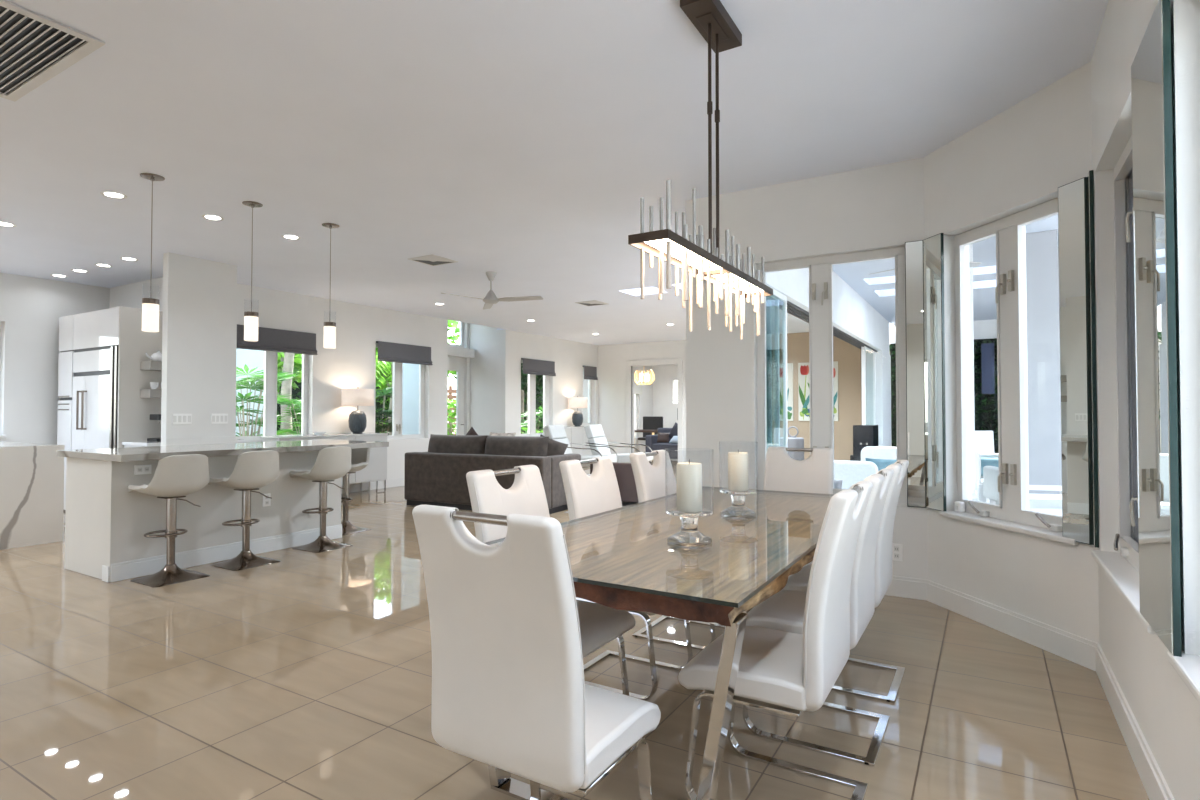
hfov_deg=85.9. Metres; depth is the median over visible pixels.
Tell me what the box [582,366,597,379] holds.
roman shade
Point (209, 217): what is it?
recessed light
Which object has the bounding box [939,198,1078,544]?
window
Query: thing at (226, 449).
countertop
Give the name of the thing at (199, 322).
wall
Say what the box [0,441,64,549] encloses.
kitchen island
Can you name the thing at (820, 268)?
window
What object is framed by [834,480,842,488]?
throw pillow
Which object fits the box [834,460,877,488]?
armchair
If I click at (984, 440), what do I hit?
dining chair
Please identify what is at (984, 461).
throw pillow
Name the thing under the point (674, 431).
throw pillow
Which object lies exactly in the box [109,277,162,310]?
wall
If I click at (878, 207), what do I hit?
wall
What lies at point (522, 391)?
tree
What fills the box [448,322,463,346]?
window
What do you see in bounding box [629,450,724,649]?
dining chair
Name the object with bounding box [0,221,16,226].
recessed light
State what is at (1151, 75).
window
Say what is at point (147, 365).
floating shelf
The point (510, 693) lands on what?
dining chair
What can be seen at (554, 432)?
lounge chair
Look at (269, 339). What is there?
roman shade
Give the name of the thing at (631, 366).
trim
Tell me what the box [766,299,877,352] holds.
trim
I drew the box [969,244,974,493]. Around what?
pillar
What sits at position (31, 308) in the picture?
wall
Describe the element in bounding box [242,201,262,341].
pendant lamp
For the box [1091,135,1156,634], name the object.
window
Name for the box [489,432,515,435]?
throw pillow
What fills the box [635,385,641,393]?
roman shade
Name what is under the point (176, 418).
switch plate
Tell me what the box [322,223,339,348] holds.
pendant lamp
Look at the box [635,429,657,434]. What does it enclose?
desk
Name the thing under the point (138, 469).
wall outlet
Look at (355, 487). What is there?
baseboard
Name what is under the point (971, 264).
ceiling light
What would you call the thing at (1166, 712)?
wall
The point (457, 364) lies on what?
door
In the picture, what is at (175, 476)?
bar stool
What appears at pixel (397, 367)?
window
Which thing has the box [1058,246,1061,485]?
pillar
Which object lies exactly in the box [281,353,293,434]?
palm tree
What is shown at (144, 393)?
floating shelf
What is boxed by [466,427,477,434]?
throw pillow
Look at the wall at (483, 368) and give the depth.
13.80 m
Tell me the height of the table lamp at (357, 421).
0.728 m
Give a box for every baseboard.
[341,478,404,493]
[788,565,1174,799]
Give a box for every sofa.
[404,434,580,513]
[645,428,677,458]
[861,446,980,500]
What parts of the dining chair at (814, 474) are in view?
backrest, handle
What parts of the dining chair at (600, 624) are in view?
handle, backrest, seat, leg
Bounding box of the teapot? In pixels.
[145,350,161,361]
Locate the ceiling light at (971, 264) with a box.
[869,262,980,274]
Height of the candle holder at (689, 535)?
0.345 m
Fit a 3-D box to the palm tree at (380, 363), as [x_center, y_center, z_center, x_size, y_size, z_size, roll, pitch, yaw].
[-4.924,0.273,15.175,2.192,2.837,2.321,-1,-1,31]
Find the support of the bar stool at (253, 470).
on the floor
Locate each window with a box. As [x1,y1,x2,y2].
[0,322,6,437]
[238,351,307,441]
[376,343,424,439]
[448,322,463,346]
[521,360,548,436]
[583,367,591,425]
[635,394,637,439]
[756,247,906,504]
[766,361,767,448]
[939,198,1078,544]
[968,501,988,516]
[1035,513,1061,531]
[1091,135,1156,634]
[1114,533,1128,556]
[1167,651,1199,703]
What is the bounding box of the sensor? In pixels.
[954,501,964,512]
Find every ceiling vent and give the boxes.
[0,0,105,101]
[408,254,457,265]
[575,300,607,305]
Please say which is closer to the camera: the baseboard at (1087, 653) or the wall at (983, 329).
the baseboard at (1087, 653)
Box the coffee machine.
[147,414,160,441]
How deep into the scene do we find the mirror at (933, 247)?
4.25 m
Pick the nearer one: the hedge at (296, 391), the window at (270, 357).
the window at (270, 357)
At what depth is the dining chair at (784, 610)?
2.48 m
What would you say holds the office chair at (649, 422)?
on the floor
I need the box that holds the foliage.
[889,338,997,477]
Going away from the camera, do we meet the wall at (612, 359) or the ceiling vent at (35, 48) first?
the ceiling vent at (35, 48)
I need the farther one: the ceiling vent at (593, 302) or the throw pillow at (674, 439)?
the throw pillow at (674, 439)
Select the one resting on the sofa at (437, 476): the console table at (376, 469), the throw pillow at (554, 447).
the throw pillow at (554, 447)
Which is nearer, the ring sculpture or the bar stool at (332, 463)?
the bar stool at (332, 463)
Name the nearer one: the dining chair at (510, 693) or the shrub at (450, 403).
the dining chair at (510, 693)
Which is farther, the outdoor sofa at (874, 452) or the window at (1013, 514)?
the outdoor sofa at (874, 452)
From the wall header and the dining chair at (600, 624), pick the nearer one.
the dining chair at (600, 624)
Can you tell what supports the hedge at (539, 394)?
on the ground
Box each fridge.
[72,374,109,449]
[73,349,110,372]
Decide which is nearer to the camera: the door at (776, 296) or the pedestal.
the door at (776, 296)
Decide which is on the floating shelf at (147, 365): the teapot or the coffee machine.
the teapot
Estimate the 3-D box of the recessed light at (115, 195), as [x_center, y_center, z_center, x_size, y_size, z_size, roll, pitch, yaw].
[-3.887,-1.637,5.156,0.176,0.004,0.176,-1,-1,31]
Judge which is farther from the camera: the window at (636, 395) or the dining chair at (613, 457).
the window at (636, 395)
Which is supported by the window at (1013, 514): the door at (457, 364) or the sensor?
the sensor
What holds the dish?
on the console table at (376, 469)
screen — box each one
[981,343,994,393]
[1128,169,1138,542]
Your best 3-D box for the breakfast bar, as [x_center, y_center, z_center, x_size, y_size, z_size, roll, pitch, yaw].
[-3.464,0.922,5.852,0.816,0.902,2.014,-1,-1,31]
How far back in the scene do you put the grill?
9.15 m
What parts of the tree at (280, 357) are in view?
crown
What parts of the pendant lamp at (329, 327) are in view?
lamp shade, cord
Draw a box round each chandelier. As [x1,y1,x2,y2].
[628,0,772,338]
[635,369,654,384]
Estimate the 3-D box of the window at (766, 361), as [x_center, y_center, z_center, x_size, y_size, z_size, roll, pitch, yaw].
[3.450,0.206,14.674,0.812,2.180,0.068,-1,-1,31]
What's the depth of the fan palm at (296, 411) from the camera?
11.18 m
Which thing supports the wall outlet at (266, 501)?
attached to the breakfast bar
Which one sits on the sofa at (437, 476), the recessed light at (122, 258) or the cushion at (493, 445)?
the cushion at (493, 445)
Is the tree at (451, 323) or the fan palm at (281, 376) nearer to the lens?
the fan palm at (281, 376)
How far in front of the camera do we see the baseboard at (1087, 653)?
3.33 m
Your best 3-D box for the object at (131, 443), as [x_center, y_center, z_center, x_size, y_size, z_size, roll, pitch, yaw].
[-5.031,0.953,7.835,0.592,0.919,1.120,-1,-1,31]
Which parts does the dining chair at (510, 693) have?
handle, backrest, leg, leg, seat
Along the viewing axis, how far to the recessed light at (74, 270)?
7.89 m
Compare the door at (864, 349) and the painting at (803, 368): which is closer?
the door at (864, 349)
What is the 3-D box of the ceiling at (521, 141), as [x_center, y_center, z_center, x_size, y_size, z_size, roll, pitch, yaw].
[-1.771,-1.756,6.874,11.320,0.300,18.900,-1,-1,31]
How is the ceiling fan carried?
hanging from the ceiling at (521, 141)
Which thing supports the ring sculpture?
on the pedestal
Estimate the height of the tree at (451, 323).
4.947 m
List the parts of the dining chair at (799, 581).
seat, leg, leg, backrest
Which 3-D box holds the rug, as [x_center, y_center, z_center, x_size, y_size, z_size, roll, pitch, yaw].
[0.927,1.427,8.779,1.680,0.007,2.550,-1,-1,31]
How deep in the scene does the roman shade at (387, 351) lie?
11.08 m
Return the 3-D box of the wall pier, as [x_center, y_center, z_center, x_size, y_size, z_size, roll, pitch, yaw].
[5.548,0.295,12.804,0.280,2.430,1.270,-1,-1,31]
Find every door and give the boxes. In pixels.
[448,356,464,434]
[766,286,787,452]
[861,346,875,424]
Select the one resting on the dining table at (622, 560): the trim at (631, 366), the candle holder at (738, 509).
the candle holder at (738, 509)
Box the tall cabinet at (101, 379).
[57,306,162,510]
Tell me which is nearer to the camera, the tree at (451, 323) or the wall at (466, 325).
the wall at (466, 325)
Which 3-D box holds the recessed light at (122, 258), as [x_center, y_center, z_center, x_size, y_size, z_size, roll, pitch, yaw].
[-5.335,-1.595,7.309,0.176,0.004,0.176,-1,-1,31]
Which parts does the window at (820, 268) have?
handle, handle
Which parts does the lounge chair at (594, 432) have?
backrest, frame, frame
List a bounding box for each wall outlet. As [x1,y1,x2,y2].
[134,464,151,474]
[263,493,270,506]
[892,543,902,560]
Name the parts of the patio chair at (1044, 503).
arm, arm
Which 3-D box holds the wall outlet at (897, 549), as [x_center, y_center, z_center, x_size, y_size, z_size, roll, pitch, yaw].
[2.040,1.047,4.434,0.072,0.115,0.013,-1,-1,31]
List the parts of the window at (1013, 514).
handle, handle, sill, handle, handle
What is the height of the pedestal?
0.875 m
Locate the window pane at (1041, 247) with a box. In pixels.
[1026,230,1060,493]
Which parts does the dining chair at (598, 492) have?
handle, backrest, leg, leg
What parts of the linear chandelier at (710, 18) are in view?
steel rod, glass rod, steel rod, glass rod, glass rod, steel rod, glass rod, steel rod, glass rod, steel rod, glass rod, steel rod, glass rod, steel rod, glass rod, glass rod, steel rod, glass rod, glass rod, steel rod, glass rod, bar frame, steel rod, glass rod, steel rod, glass rod, suspension rod, canopy plate, glass rod, steel rod, glass rod, suspension rod, glass rod, glass rod, steel rod, glass rod, glass rod, steel rod, glass rod, glass rod, steel rod, glass rod, glass rod, steel rod, glass rod, steel rod, glass rod, steel rod, glass rod, steel rod, glass rod, steel rod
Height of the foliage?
2.878 m
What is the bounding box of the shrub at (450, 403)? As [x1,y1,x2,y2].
[447,399,455,434]
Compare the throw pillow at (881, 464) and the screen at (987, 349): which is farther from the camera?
the screen at (987, 349)
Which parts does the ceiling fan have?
blade, blade, blade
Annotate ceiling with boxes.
[0,0,1107,344]
[833,214,1058,325]
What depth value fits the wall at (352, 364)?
10.23 m
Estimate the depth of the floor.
2.85 m
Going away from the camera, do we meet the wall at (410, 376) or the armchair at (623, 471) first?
the armchair at (623, 471)
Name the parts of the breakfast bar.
corner trim, baseboard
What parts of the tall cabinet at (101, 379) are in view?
door, door, door, door, panel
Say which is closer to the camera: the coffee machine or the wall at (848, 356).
the coffee machine
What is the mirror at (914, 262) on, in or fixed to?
attached to the wall at (878, 207)
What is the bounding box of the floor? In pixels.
[0,459,1148,799]
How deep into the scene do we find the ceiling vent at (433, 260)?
7.34 m
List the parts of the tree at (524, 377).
crown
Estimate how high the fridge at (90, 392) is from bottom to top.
1.689 m
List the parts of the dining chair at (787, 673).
seat, leg, leg, backrest, handle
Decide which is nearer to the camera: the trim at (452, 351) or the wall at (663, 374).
the trim at (452, 351)
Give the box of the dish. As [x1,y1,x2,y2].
[313,432,325,434]
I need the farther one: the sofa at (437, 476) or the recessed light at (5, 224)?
the sofa at (437, 476)
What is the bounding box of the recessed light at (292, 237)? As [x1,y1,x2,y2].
[281,235,300,239]
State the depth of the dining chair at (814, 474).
4.22 m
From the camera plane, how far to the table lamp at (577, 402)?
15.26 m
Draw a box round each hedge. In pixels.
[277,351,390,434]
[524,387,542,432]
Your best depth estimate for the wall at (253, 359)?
12.75 m
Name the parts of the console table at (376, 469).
door, door, leg, door, leg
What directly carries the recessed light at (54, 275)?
in the ceiling at (521, 141)
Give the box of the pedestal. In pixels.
[780,437,803,460]
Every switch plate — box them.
[172,414,191,423]
[211,414,227,423]
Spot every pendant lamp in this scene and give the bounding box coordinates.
[140,173,164,331]
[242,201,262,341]
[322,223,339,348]
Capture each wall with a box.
[0,273,109,444]
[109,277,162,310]
[161,252,236,445]
[236,348,263,436]
[237,283,447,479]
[402,363,418,434]
[449,322,468,434]
[469,323,496,434]
[497,330,597,436]
[583,366,652,452]
[598,335,766,461]
[653,365,677,427]
[685,157,927,579]
[772,332,866,460]
[889,319,996,354]
[924,61,1098,642]
[1091,0,1199,799]
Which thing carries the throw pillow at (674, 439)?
on the sofa at (650, 440)
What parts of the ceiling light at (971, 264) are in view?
blade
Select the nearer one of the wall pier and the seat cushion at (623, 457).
the seat cushion at (623, 457)
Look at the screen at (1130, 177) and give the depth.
2.92 m
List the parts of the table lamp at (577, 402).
lamp shade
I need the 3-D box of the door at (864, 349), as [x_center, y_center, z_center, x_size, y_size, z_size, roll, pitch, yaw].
[4.903,0.274,11.750,0.060,2.430,1.200,-1,-1,31]
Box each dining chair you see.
[412,505,660,799]
[466,465,634,695]
[559,456,692,700]
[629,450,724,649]
[678,481,872,799]
[742,468,893,766]
[747,446,832,612]
[782,460,908,702]
[975,431,993,452]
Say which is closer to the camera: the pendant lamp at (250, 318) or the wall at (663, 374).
the pendant lamp at (250, 318)
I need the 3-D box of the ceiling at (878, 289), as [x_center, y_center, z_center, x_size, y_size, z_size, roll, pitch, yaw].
[6.247,-1.834,8.008,5.900,0.300,10.100,-1,-1,31]
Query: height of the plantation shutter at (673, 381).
0.860 m
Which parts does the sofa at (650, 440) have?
arm, seat, backrest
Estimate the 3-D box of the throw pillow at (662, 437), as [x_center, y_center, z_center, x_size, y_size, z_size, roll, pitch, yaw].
[1.673,0.993,17.061,0.320,0.263,0.176,0,-1,14]
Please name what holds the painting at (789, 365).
attached to the wall at (848, 356)
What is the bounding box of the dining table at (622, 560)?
[485,486,834,799]
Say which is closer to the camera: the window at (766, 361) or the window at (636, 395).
the window at (766, 361)
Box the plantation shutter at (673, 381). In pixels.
[671,379,677,404]
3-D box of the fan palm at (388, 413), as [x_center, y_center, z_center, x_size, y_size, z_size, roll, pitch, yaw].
[-4.657,0.635,13.789,1.773,2.030,1.586,1,-1,-38]
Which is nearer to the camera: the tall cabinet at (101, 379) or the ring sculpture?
the tall cabinet at (101, 379)
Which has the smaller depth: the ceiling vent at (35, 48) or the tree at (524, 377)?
the ceiling vent at (35, 48)
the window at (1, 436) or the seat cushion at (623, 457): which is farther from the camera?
the seat cushion at (623, 457)
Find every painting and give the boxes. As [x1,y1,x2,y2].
[773,363,792,420]
[798,361,837,420]
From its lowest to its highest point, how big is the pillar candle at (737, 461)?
0.190 m
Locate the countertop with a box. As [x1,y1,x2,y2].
[57,440,388,461]
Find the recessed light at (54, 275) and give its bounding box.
[50,274,67,276]
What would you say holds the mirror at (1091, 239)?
attached to the wall at (1166, 712)
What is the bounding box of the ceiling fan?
[442,272,542,309]
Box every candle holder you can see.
[665,448,713,545]
[719,441,757,517]
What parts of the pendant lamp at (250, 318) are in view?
lamp shade, cord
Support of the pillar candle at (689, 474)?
on the candle holder at (689, 535)
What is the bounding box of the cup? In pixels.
[150,382,158,388]
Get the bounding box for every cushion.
[428,434,486,453]
[484,435,548,456]
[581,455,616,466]
[611,452,652,462]
[972,490,976,500]
[980,453,997,476]
[983,466,998,501]
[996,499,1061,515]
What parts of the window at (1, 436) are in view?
frame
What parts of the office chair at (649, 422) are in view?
backrest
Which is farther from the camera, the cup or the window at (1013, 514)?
the cup
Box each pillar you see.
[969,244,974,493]
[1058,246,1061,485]
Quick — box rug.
[564,502,638,512]
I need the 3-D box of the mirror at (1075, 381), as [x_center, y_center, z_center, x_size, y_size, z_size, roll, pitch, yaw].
[2.401,-0.196,3.262,0.019,1.820,0.154,0,-1,-11]
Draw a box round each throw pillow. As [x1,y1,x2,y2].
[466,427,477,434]
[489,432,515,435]
[540,435,568,455]
[657,433,668,442]
[669,422,677,437]
[669,436,677,443]
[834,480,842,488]
[865,458,896,470]
[981,457,997,475]
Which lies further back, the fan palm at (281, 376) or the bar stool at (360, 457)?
the fan palm at (281, 376)
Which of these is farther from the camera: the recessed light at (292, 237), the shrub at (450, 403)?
the shrub at (450, 403)
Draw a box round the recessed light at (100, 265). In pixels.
[94,264,112,266]
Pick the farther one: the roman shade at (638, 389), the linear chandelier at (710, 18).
the roman shade at (638, 389)
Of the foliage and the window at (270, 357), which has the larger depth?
the foliage
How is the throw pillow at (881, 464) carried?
on the outdoor sofa at (874, 452)
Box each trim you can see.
[448,346,474,357]
[466,358,469,433]
[626,358,682,462]
[631,366,631,452]
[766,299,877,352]
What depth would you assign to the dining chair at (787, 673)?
1.97 m
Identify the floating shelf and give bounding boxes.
[140,361,161,370]
[140,389,161,397]
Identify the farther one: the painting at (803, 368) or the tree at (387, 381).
the tree at (387, 381)
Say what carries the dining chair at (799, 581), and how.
on the floor
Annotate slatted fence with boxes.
[447,386,455,434]
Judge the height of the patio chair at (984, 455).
0.799 m
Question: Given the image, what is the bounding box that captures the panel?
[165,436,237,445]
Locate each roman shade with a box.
[237,324,317,354]
[376,341,432,364]
[521,358,555,375]
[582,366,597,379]
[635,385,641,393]
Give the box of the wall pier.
[866,351,891,446]
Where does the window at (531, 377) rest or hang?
in the wall at (569, 357)
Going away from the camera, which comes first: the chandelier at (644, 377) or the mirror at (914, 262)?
the mirror at (914, 262)
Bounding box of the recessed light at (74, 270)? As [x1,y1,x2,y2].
[71,269,88,272]
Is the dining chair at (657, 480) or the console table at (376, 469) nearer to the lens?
the dining chair at (657, 480)
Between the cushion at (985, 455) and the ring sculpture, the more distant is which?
the ring sculpture
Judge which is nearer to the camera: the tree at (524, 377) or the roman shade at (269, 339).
the roman shade at (269, 339)
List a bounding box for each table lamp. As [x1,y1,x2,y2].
[341,387,373,433]
[568,396,587,425]
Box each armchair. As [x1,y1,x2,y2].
[590,462,638,502]
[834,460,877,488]
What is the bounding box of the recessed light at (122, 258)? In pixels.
[120,257,138,260]
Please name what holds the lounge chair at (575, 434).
on the floor
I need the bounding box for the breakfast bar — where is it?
[65,451,341,581]
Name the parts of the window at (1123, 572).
sill, frame, handle, handle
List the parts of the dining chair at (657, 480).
handle, backrest, leg, leg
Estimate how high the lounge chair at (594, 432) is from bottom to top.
1.046 m
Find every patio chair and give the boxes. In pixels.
[977,466,1061,515]
[980,453,997,503]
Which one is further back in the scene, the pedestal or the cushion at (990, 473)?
the pedestal
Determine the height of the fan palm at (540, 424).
1.637 m
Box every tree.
[277,352,301,427]
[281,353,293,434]
[376,348,391,393]
[376,352,392,434]
[389,320,459,381]
[521,363,542,432]
[521,376,537,432]
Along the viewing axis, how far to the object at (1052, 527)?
3.46 m
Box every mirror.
[905,240,925,507]
[923,233,945,510]
[1058,177,1092,544]
[1087,170,1098,547]
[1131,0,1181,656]
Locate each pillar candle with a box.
[677,460,701,512]
[728,450,747,490]
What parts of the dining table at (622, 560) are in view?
leg, glass, mounting plate, leg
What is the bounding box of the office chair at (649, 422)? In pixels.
[638,416,662,452]
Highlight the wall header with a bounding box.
[766,268,888,354]
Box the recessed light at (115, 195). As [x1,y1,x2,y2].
[100,191,126,198]
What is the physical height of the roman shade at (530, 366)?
0.340 m
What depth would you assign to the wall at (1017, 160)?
3.70 m
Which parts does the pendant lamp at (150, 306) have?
lamp shade, cord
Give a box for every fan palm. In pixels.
[236,364,298,436]
[277,399,301,434]
[375,387,392,434]
[521,406,542,433]
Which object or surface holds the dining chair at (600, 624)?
on the floor
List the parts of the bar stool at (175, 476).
post, post, seat plate, gas lever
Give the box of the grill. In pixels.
[850,425,877,460]
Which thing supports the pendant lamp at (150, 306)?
hanging from the ceiling at (521, 141)
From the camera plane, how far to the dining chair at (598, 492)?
3.12 m
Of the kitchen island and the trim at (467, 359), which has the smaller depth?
the kitchen island
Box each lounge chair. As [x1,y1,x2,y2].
[543,425,617,469]
[584,424,653,463]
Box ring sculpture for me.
[788,426,798,437]
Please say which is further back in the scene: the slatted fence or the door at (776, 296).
the slatted fence
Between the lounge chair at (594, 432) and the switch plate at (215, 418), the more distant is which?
the lounge chair at (594, 432)
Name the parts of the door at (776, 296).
frame, frame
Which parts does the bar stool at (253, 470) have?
post, post, seat plate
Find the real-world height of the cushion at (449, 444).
0.513 m
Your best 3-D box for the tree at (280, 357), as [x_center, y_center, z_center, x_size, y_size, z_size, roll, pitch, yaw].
[-7.523,-0.484,15.285,2.815,4.332,2.922,-1,-1,31]
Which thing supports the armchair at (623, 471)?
on the rug
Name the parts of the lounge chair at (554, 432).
backrest, frame, frame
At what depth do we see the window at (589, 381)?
16.57 m
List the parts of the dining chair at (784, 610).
seat, leg, leg, backrest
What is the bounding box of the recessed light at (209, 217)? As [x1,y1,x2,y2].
[202,215,223,220]
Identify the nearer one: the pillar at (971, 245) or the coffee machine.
the pillar at (971, 245)
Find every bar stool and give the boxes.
[128,454,209,586]
[208,450,279,570]
[289,446,352,552]
[341,448,371,534]
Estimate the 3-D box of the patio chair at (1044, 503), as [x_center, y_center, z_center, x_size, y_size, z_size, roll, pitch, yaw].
[3.886,1.011,5.692,0.780,0.799,0.780,0,-1,12]
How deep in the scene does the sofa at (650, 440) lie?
17.02 m

